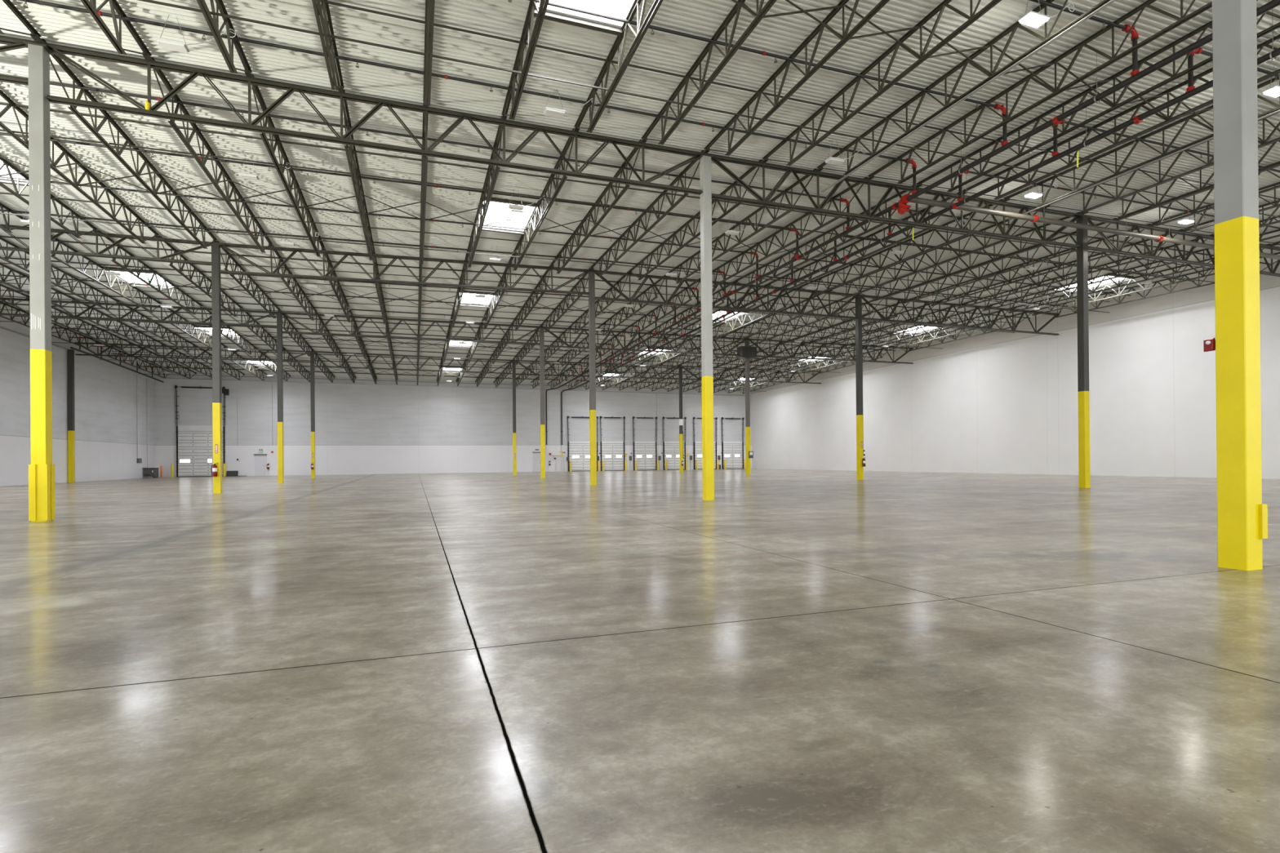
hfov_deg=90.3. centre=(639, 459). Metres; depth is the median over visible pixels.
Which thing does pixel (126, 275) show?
skylight
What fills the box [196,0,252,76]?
joist
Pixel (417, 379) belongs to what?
joist
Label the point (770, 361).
joist
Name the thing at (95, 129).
joist
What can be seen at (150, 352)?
joist
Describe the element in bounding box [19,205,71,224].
ceiling light
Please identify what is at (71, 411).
wall column
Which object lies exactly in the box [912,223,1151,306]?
joist
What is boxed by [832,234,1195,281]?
pipe
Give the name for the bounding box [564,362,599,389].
joist
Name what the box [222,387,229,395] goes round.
operator
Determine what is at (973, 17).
joist
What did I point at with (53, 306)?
pipe
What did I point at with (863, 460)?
fire extinguisher
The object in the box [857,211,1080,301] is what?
joist
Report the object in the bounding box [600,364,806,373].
pipe
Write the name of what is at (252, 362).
skylight
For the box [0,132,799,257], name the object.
pipe
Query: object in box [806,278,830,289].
ceiling light
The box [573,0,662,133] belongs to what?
joist
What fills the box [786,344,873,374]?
joist
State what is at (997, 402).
wall
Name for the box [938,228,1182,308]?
joist
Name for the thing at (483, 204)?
joist
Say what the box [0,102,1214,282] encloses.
roof truss
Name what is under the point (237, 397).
conduit
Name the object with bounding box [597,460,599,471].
bollard
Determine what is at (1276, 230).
joist
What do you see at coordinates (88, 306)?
joist
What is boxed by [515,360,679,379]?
truss
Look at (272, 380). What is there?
conduit
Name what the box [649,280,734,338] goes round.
joist
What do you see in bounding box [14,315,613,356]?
pipe
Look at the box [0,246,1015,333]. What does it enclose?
bar
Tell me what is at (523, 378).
joist
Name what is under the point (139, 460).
box
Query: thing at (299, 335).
joist
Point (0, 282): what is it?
bar
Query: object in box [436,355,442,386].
joist
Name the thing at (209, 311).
joist
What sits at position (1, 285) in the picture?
joist
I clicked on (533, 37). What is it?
joist
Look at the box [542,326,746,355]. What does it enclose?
truss
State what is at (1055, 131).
pipe
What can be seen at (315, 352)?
truss
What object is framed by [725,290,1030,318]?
pipe
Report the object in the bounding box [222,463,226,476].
bollard
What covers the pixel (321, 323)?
joist
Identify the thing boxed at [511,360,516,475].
steel column
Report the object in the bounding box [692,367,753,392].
joist
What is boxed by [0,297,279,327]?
truss
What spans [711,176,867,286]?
joist
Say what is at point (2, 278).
joist
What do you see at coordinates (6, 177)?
pipe
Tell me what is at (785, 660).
floor
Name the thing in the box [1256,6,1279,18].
bar
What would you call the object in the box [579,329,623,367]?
joist
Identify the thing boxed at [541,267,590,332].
joist
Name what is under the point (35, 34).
joist
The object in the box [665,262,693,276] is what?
ceiling light
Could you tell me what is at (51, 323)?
cross bracing
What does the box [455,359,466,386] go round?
joist
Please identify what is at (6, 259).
joist
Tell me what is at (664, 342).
pipe
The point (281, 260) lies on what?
joist
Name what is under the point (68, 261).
joist
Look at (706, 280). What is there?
steel column
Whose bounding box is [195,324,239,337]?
skylight
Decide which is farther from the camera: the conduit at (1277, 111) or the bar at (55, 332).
the bar at (55, 332)
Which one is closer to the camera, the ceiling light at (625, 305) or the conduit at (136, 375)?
the ceiling light at (625, 305)
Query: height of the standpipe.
6.604 m
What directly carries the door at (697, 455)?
in the wall at (377, 428)
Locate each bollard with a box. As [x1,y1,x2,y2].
[170,463,173,477]
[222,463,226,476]
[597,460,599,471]
[695,459,697,469]
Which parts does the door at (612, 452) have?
panel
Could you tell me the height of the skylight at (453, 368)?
0.403 m
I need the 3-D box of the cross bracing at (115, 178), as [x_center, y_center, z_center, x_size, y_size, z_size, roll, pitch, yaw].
[3.811,-9.615,28.641,55.668,1.082,0.086,0,0,-20]
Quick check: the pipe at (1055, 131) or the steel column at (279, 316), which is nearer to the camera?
the pipe at (1055, 131)
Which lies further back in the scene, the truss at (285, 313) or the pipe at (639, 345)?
the pipe at (639, 345)
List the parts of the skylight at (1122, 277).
header frame, light panel, header frame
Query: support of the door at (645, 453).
in the wall at (377, 428)
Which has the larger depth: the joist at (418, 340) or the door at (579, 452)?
the door at (579, 452)
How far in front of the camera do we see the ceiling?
20.75 m
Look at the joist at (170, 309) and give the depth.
44.41 m
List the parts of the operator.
motor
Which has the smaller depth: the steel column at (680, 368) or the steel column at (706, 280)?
the steel column at (706, 280)
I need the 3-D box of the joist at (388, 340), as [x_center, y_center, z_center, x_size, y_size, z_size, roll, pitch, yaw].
[-19.706,-9.181,50.109,0.148,0.865,14.049,0,-1,-20]
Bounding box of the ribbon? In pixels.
[1076,151,1079,167]
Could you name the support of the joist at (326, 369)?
attached to the truss at (131, 345)
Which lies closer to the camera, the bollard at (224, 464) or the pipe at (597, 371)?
the bollard at (224, 464)
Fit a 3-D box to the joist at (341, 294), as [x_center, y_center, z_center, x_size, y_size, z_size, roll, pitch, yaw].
[-17.037,-9.347,36.156,0.148,0.864,14.049,0,0,-20]
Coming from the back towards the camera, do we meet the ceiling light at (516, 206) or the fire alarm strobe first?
the ceiling light at (516, 206)
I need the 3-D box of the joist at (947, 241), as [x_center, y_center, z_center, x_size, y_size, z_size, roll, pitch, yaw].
[11.888,-9.814,31.503,0.148,0.864,14.049,0,1,-20]
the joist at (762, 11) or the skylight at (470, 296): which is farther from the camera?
the skylight at (470, 296)
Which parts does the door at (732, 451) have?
panel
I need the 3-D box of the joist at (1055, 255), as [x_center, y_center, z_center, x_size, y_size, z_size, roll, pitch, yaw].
[17.947,-9.882,33.650,0.148,0.864,14.049,0,1,-20]
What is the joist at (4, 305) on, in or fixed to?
attached to the truss at (136, 306)
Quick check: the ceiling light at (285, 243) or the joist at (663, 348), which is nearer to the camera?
the ceiling light at (285, 243)
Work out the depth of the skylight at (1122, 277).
37.83 m
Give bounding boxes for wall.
[0,311,155,486]
[154,371,751,477]
[751,262,1279,479]
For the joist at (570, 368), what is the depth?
69.59 m
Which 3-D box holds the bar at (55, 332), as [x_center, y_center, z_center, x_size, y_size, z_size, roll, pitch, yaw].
[-10.390,-9.228,57.142,67.912,1.171,0.036,0,0,-20]
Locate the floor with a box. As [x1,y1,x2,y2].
[0,468,1279,852]
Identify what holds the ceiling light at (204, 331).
hanging from the ceiling
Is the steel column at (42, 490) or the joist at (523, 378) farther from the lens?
the joist at (523, 378)
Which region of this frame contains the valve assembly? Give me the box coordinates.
[549,451,568,461]
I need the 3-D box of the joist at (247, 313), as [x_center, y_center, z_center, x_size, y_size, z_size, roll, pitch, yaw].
[-27.785,-9.073,47.248,0.148,0.865,14.049,0,-1,-20]
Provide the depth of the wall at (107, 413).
49.98 m
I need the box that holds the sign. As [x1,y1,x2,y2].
[215,444,217,453]
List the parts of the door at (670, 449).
panel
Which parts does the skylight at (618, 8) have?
header frame, light panel, cross rail, light panel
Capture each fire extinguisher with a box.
[211,462,217,476]
[862,457,866,466]
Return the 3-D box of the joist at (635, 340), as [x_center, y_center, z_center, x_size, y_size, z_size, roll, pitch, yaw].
[-1.530,-9.418,56.549,0.148,0.865,14.049,0,-1,-20]
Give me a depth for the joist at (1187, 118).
20.43 m
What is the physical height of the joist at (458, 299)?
0.864 m
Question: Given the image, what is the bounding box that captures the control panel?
[748,451,753,457]
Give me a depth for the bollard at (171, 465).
64.02 m
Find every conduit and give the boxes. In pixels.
[136,374,137,458]
[146,377,147,467]
[236,397,237,426]
[271,380,272,434]
[821,0,1115,192]
[1008,109,1279,220]
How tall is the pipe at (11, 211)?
1.348 m
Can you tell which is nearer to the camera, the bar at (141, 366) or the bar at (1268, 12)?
the bar at (1268, 12)
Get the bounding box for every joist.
[0,0,42,41]
[0,89,159,244]
[0,156,98,238]
[0,202,29,232]
[0,237,120,310]
[0,263,76,308]
[0,284,30,306]
[0,302,98,349]
[41,38,217,248]
[50,234,161,312]
[51,306,132,350]
[76,300,164,351]
[80,0,151,60]
[97,230,203,315]
[98,342,172,377]
[120,302,195,352]
[131,342,196,378]
[151,57,272,253]
[159,235,242,316]
[161,303,226,351]
[164,344,212,377]
[195,345,244,380]
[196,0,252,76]
[203,306,256,355]
[217,240,280,318]
[225,346,266,381]
[242,309,284,352]
[251,74,324,257]
[256,347,290,381]
[271,244,316,320]
[280,310,313,356]
[284,348,310,382]
[311,0,344,92]
[312,349,334,382]
[316,311,340,357]
[324,248,352,322]
[340,351,356,383]
[342,88,374,260]
[351,315,367,359]
[367,352,377,383]
[373,252,386,324]
[386,320,393,359]
[392,355,397,384]
[416,360,418,384]
[417,263,422,325]
[417,325,420,360]
[419,102,428,264]
[422,0,435,106]
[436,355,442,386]
[442,320,451,362]
[450,258,466,327]
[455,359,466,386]
[465,115,502,267]
[466,321,481,363]
[475,358,490,386]
[481,262,509,328]
[489,323,511,364]
[493,358,513,387]
[501,0,549,119]
[508,128,574,271]
[511,264,551,330]
[511,359,536,386]
[513,324,541,364]
[530,360,558,388]
[535,326,569,365]
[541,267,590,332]
[547,360,579,388]
[550,139,641,273]
[557,328,596,366]
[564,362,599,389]
[568,271,629,333]
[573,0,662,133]
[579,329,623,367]
[582,364,620,389]
[590,149,703,276]
[598,274,665,335]
[598,365,639,390]
[600,331,649,368]
[614,364,660,390]
[622,333,675,368]
[623,278,700,337]
[628,159,762,279]
[631,364,679,391]
[640,0,776,145]
[640,334,699,369]
[647,367,697,391]
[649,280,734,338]
[660,335,724,369]
[662,366,715,391]
[665,168,817,284]
[675,284,767,340]
[677,366,735,391]
[680,339,744,370]
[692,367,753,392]
[698,338,767,368]
[699,287,798,339]
[703,0,889,155]
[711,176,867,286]
[713,368,769,392]
[719,339,791,372]
[721,368,786,393]
[723,290,828,342]
[734,185,912,289]
[735,343,809,373]
[736,369,804,393]
[746,293,855,344]
[753,342,833,373]
[761,0,1001,165]
[767,192,958,293]
[769,343,853,373]
[770,295,885,345]
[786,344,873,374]
[791,297,913,346]
[798,199,1003,295]
[804,346,893,375]
[812,300,939,347]
[816,0,1110,174]
[828,206,1039,298]
[834,302,964,348]
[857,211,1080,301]
[862,305,989,350]
[866,0,1212,183]
[873,307,1011,351]
[885,217,1117,303]
[893,310,1034,351]
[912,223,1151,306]
[915,0,1279,191]
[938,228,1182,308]
[962,34,1279,199]
[964,234,1214,311]
[988,248,1213,313]
[1002,76,1279,206]
[1012,243,1271,315]
[1035,252,1279,317]
[1043,111,1279,213]
[1082,137,1279,220]
[1116,160,1279,226]
[1151,182,1279,231]
[1182,200,1279,233]
[1213,214,1279,241]
[1259,229,1279,244]
[1271,240,1279,245]
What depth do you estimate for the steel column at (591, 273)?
33.69 m
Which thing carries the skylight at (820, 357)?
attached to the ceiling
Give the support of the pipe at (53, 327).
hanging from the ceiling
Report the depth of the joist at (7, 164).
23.44 m
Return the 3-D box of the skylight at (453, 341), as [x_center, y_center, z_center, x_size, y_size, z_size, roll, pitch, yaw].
[-14.945,-9.778,52.699,2.117,0.409,3.367,0,0,-20]
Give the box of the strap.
[144,100,150,110]
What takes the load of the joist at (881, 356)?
on the truss at (791, 355)
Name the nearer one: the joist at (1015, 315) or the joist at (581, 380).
the joist at (1015, 315)
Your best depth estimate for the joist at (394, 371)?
64.34 m
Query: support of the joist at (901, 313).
attached to the truss at (885, 319)
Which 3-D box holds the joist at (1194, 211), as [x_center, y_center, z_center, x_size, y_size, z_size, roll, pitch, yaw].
[22.640,-9.832,20.405,0.148,0.865,14.049,0,0,-20]
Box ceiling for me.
[0,0,1279,389]
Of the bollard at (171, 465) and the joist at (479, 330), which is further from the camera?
the bollard at (171, 465)
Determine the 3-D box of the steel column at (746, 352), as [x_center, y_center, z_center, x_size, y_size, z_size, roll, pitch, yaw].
[8.907,-4.281,52.775,1.365,11.205,0.910,0,0,-20]
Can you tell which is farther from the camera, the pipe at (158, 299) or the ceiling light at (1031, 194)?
the pipe at (158, 299)
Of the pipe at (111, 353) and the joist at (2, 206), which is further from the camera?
the pipe at (111, 353)
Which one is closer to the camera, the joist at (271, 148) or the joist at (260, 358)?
the joist at (271, 148)
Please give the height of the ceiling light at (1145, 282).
0.716 m
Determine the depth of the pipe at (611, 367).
64.87 m
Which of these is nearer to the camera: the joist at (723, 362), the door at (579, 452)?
the joist at (723, 362)
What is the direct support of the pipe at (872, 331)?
hanging from the ceiling
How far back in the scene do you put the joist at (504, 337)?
52.47 m
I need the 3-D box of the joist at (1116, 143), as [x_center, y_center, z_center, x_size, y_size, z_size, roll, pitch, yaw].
[14.562,-9.731,17.543,0.148,0.864,14.049,0,0,-20]
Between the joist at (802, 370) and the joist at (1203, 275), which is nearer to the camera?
the joist at (1203, 275)
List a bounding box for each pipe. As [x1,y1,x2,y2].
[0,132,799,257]
[0,176,759,278]
[0,208,726,296]
[0,235,699,310]
[0,289,640,342]
[0,302,626,338]
[1,274,657,333]
[3,257,676,322]
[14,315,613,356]
[18,0,917,194]
[49,81,850,230]
[53,327,602,362]
[69,337,589,359]
[92,345,582,372]
[111,353,574,377]
[132,360,567,381]
[143,366,560,384]
[507,0,1008,146]
[545,390,547,471]
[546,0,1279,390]
[560,391,563,471]
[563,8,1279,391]
[575,380,759,386]
[597,370,790,377]
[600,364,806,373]
[609,359,826,368]
[620,352,848,363]
[633,345,870,357]
[646,336,895,351]
[662,327,923,344]
[680,316,955,336]
[717,306,987,328]
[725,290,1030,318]
[755,275,1076,307]
[790,257,1131,295]
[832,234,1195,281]
[887,208,1271,264]
[957,169,1279,229]
[1029,0,1139,76]
[1051,119,1279,172]
[1186,47,1279,92]
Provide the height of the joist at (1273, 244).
0.864 m
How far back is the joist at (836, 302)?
45.85 m
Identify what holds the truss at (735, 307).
on the steel column at (859, 378)
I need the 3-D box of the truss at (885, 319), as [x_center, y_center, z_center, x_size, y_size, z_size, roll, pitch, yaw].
[21.712,-9.528,42.433,17.243,1.540,0.260,0,0,-20]
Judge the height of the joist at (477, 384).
0.865 m
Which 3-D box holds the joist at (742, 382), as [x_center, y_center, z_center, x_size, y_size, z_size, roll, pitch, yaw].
[11.653,-9.263,77.090,0.148,0.865,15.873,0,-2,-20]
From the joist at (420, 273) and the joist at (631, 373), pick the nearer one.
the joist at (420, 273)
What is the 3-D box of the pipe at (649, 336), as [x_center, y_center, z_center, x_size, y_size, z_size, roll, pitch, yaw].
[12.367,-9.571,56.024,25.051,1.273,0.182,0,0,-20]
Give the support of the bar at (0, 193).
attached to the joist at (854, 185)
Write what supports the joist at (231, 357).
attached to the truss at (131, 345)
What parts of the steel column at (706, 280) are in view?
cap plate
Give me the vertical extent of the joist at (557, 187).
0.864 m
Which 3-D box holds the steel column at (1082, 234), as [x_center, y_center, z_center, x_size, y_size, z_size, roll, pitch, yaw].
[18.321,-4.399,26.301,0.416,11.179,0.338,0,0,-20]
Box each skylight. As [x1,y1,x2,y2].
[0,160,29,186]
[103,266,176,288]
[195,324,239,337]
[248,359,275,366]
[442,366,462,373]
[448,337,472,347]
[459,290,494,307]
[475,196,537,235]
[533,0,634,35]
[604,372,622,376]
[638,347,670,355]
[712,309,747,322]
[737,376,758,382]
[797,355,831,362]
[894,324,937,335]
[1052,273,1133,293]
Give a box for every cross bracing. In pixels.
[0,155,1144,297]
[0,266,955,339]
[51,323,844,366]
[139,360,767,386]
[731,0,1279,142]
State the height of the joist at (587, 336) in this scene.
0.864 m
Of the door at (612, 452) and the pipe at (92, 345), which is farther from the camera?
the door at (612, 452)
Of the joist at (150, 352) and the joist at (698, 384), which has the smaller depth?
the joist at (150, 352)
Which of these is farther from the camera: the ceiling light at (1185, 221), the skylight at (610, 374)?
the skylight at (610, 374)
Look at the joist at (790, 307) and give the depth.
45.20 m
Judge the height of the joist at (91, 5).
0.864 m
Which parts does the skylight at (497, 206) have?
header frame, light panel, light panel, cross rail, cross rail, light panel, header frame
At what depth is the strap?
15.50 m
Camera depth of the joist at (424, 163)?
22.07 m
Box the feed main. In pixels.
[897,176,1279,259]
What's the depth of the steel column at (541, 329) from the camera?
46.94 m
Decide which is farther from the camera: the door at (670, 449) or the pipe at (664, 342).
the door at (670, 449)
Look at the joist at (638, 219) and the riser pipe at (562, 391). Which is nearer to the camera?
the joist at (638, 219)
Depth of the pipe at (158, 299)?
41.03 m
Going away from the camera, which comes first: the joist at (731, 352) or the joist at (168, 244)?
the joist at (168, 244)
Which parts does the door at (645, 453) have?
panel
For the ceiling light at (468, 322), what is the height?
0.716 m
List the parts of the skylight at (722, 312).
light panel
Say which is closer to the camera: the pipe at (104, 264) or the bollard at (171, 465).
the pipe at (104, 264)
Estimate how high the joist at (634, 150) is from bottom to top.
0.864 m
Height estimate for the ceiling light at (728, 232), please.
0.716 m
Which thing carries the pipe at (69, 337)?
attached to the sprinkler
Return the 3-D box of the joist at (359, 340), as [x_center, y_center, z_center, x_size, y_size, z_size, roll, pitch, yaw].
[-21.726,-9.157,49.394,0.148,0.865,14.049,0,-1,-20]
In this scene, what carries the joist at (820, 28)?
on the truss at (194, 72)
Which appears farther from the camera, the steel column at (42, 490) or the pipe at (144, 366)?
the pipe at (144, 366)
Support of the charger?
on the floor
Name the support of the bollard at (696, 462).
on the floor
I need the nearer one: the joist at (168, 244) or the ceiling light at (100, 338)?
the joist at (168, 244)
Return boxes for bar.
[0,192,1110,312]
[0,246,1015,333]
[0,282,942,348]
[0,309,886,361]
[51,332,835,372]
[99,351,796,382]
[141,365,766,391]
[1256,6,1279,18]
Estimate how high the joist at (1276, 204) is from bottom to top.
0.864 m
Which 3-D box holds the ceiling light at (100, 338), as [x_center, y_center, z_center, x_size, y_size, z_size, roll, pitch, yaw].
[-39.871,-8.813,47.568,1.491,0.716,0.286,0,0,-20]
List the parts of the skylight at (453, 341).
header frame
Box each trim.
[0,325,67,349]
[158,377,745,395]
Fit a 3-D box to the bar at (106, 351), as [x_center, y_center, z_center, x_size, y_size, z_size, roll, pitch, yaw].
[-12.890,-9.050,64.200,67.912,1.099,0.036,0,0,-20]
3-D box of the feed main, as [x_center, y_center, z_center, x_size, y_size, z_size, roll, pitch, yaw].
[21.839,-9.474,26.513,27.430,1.716,0.423,0,0,-20]
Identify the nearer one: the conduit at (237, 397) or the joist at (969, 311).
the joist at (969, 311)
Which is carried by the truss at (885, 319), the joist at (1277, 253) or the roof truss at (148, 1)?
the joist at (1277, 253)
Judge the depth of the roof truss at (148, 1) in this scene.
16.04 m
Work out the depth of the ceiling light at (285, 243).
26.74 m
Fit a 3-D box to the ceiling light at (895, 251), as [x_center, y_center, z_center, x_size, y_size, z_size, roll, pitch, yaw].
[12.231,-9.804,29.345,1.491,0.716,0.286,0,0,-20]
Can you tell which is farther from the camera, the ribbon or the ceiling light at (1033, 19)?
the ribbon
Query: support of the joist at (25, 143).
on the truss at (11, 43)
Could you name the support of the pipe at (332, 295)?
hanging from the ceiling
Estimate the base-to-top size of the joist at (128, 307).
0.865 m
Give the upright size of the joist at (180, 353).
0.865 m
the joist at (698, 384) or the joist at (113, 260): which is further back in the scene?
the joist at (698, 384)
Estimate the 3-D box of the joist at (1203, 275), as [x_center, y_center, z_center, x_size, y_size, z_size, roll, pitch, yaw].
[28.045,-9.979,37.228,0.148,0.865,14.049,0,0,-20]
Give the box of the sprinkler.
[70,337,164,382]
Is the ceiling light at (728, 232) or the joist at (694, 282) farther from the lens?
the joist at (694, 282)
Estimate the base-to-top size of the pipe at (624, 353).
1.144 m
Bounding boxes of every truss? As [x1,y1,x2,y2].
[0,35,38,85]
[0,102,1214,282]
[0,224,215,265]
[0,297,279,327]
[35,41,706,195]
[75,342,312,362]
[138,0,1279,217]
[215,242,591,294]
[279,311,542,344]
[312,351,512,373]
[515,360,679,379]
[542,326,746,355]
[591,269,858,319]
[680,365,821,383]
[706,152,1082,248]
[746,338,913,364]
[858,294,1060,335]
[1082,213,1279,276]
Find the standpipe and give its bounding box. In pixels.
[862,349,865,455]
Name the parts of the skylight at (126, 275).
header frame, light panel, cross rail, header frame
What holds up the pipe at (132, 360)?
attached to the sprinkler
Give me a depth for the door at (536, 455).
76.90 m
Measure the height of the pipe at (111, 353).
0.763 m
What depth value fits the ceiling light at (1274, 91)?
16.31 m
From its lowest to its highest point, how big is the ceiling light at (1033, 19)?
0.716 m
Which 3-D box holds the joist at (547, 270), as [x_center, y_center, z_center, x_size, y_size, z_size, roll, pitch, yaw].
[-6.939,-9.582,39.732,0.148,0.864,14.049,0,-1,-20]
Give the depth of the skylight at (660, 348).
59.57 m
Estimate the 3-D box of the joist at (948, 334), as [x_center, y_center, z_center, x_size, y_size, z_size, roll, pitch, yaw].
[23.354,-9.946,50.468,0.148,0.865,14.049,0,0,-20]
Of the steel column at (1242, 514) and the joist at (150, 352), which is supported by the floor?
the steel column at (1242, 514)
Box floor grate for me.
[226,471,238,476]
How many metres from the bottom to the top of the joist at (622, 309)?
0.864 m
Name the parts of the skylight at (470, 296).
header frame, light panel, header frame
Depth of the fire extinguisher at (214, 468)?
27.78 m
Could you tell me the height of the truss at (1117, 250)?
1.385 m
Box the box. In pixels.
[136,458,149,477]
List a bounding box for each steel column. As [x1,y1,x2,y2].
[23,41,55,521]
[208,244,222,493]
[275,312,284,483]
[309,351,315,478]
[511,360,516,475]
[538,327,545,478]
[587,271,596,484]
[678,366,683,472]
[697,154,714,500]
[737,339,756,475]
[855,295,863,479]
[1075,215,1090,488]
[1212,0,1267,570]
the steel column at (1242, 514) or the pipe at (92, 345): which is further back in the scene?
the pipe at (92, 345)
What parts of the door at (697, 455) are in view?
panel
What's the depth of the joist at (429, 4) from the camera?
14.34 m
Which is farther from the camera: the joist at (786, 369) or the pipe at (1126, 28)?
the joist at (786, 369)
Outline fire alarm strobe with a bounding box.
[1203,337,1215,351]
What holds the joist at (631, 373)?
attached to the truss at (546, 362)
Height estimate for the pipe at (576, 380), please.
0.696 m
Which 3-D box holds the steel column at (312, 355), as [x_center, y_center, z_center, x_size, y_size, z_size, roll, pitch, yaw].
[-28.067,-3.750,54.580,0.416,10.789,0.338,0,0,-20]
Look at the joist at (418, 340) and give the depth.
51.50 m
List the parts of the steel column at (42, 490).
cap plate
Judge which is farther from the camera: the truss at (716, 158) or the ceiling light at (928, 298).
the ceiling light at (928, 298)
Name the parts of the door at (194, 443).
panel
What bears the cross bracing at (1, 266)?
hanging from the ceiling
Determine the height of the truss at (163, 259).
0.995 m
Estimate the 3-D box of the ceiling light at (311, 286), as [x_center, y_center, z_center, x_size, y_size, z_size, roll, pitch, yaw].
[-16.703,-9.351,33.435,1.491,0.716,0.286,0,0,-20]
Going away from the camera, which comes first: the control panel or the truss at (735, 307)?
the truss at (735, 307)
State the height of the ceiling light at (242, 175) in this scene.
0.716 m
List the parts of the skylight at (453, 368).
header frame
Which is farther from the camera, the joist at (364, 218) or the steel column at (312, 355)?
the steel column at (312, 355)
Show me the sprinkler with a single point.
(72, 348)
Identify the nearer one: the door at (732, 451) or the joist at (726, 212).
the joist at (726, 212)
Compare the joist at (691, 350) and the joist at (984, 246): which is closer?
the joist at (984, 246)
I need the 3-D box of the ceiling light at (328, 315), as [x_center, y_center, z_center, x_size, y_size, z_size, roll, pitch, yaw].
[-19.047,-9.333,40.052,1.491,0.716,0.286,0,0,-20]
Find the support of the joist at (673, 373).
attached to the truss at (546, 362)
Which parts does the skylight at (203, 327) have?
header frame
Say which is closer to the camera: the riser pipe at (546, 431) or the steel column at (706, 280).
the steel column at (706, 280)
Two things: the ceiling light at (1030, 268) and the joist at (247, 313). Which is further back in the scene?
the joist at (247, 313)
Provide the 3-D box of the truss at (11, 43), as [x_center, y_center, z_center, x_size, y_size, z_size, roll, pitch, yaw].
[-21.780,-9.111,12.117,16.437,0.995,0.260,-1,0,-20]
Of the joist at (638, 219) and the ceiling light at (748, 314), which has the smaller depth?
the joist at (638, 219)
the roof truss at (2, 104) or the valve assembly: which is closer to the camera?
the roof truss at (2, 104)
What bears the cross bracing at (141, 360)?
attached to the joist at (698, 384)
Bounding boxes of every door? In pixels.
[173,385,226,476]
[253,453,266,475]
[533,452,540,471]
[567,415,599,471]
[600,416,625,471]
[632,416,657,470]
[662,416,686,470]
[693,417,717,469]
[721,417,744,469]
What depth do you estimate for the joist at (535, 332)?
53.12 m
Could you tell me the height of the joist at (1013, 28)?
0.864 m
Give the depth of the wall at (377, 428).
72.47 m
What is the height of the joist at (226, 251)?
0.864 m
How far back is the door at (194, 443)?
65.12 m
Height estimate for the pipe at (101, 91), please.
1.189 m
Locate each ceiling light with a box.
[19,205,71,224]
[93,337,119,346]
[104,261,143,275]
[155,15,235,53]
[160,297,191,308]
[199,324,223,332]
[237,155,290,180]
[279,227,319,246]
[306,273,328,288]
[324,304,349,316]
[466,312,486,324]
[475,284,501,297]
[488,246,520,262]
[507,189,547,210]
[543,88,598,118]
[623,295,647,307]
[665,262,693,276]
[724,216,758,235]
[745,308,755,315]
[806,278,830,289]
[824,141,866,165]
[889,239,918,254]
[924,288,946,300]
[1018,0,1075,27]
[1024,176,1057,198]
[1024,257,1048,270]
[1030,298,1047,310]
[1140,271,1160,284]
[1177,206,1203,224]
[1262,64,1279,97]
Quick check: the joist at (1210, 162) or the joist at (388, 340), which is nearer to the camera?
the joist at (1210, 162)
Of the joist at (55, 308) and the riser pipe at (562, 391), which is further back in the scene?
the riser pipe at (562, 391)
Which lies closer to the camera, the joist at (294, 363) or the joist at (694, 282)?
the joist at (694, 282)
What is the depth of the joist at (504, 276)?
38.16 m
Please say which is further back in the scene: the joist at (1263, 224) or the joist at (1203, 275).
the joist at (1203, 275)
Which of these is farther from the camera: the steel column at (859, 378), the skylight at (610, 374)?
the skylight at (610, 374)
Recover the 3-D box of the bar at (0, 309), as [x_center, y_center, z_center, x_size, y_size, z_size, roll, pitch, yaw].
[-8.045,-9.367,50.521,67.912,1.216,0.036,0,0,-20]
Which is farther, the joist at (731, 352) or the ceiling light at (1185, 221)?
the joist at (731, 352)
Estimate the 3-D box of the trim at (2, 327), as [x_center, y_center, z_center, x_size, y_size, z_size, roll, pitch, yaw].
[-39.654,-8.335,38.195,0.117,0.117,20.410,0,0,-20]
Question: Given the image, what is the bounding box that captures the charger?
[142,467,159,478]
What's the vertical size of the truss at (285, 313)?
1.346 m
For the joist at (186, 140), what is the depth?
20.41 m
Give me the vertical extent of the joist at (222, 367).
0.865 m
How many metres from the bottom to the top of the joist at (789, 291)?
0.864 m
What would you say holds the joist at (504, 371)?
attached to the truss at (315, 352)
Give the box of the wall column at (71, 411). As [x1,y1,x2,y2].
[66,349,75,482]
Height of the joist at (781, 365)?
0.864 m
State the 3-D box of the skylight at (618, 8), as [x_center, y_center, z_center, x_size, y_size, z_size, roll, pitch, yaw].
[-0.871,-10.113,12.971,2.117,0.405,3.367,0,0,-20]
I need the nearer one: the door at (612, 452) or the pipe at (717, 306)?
the pipe at (717, 306)
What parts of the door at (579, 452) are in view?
panel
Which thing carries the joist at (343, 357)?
attached to the truss at (315, 352)
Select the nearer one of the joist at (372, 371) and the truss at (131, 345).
the truss at (131, 345)
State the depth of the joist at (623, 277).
39.83 m
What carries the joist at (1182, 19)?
on the truss at (716, 158)
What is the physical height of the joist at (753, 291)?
0.864 m
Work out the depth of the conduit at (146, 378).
62.11 m
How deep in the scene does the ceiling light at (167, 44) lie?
14.07 m
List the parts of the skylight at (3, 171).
header frame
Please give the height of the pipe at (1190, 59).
1.184 m
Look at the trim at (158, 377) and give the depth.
73.07 m

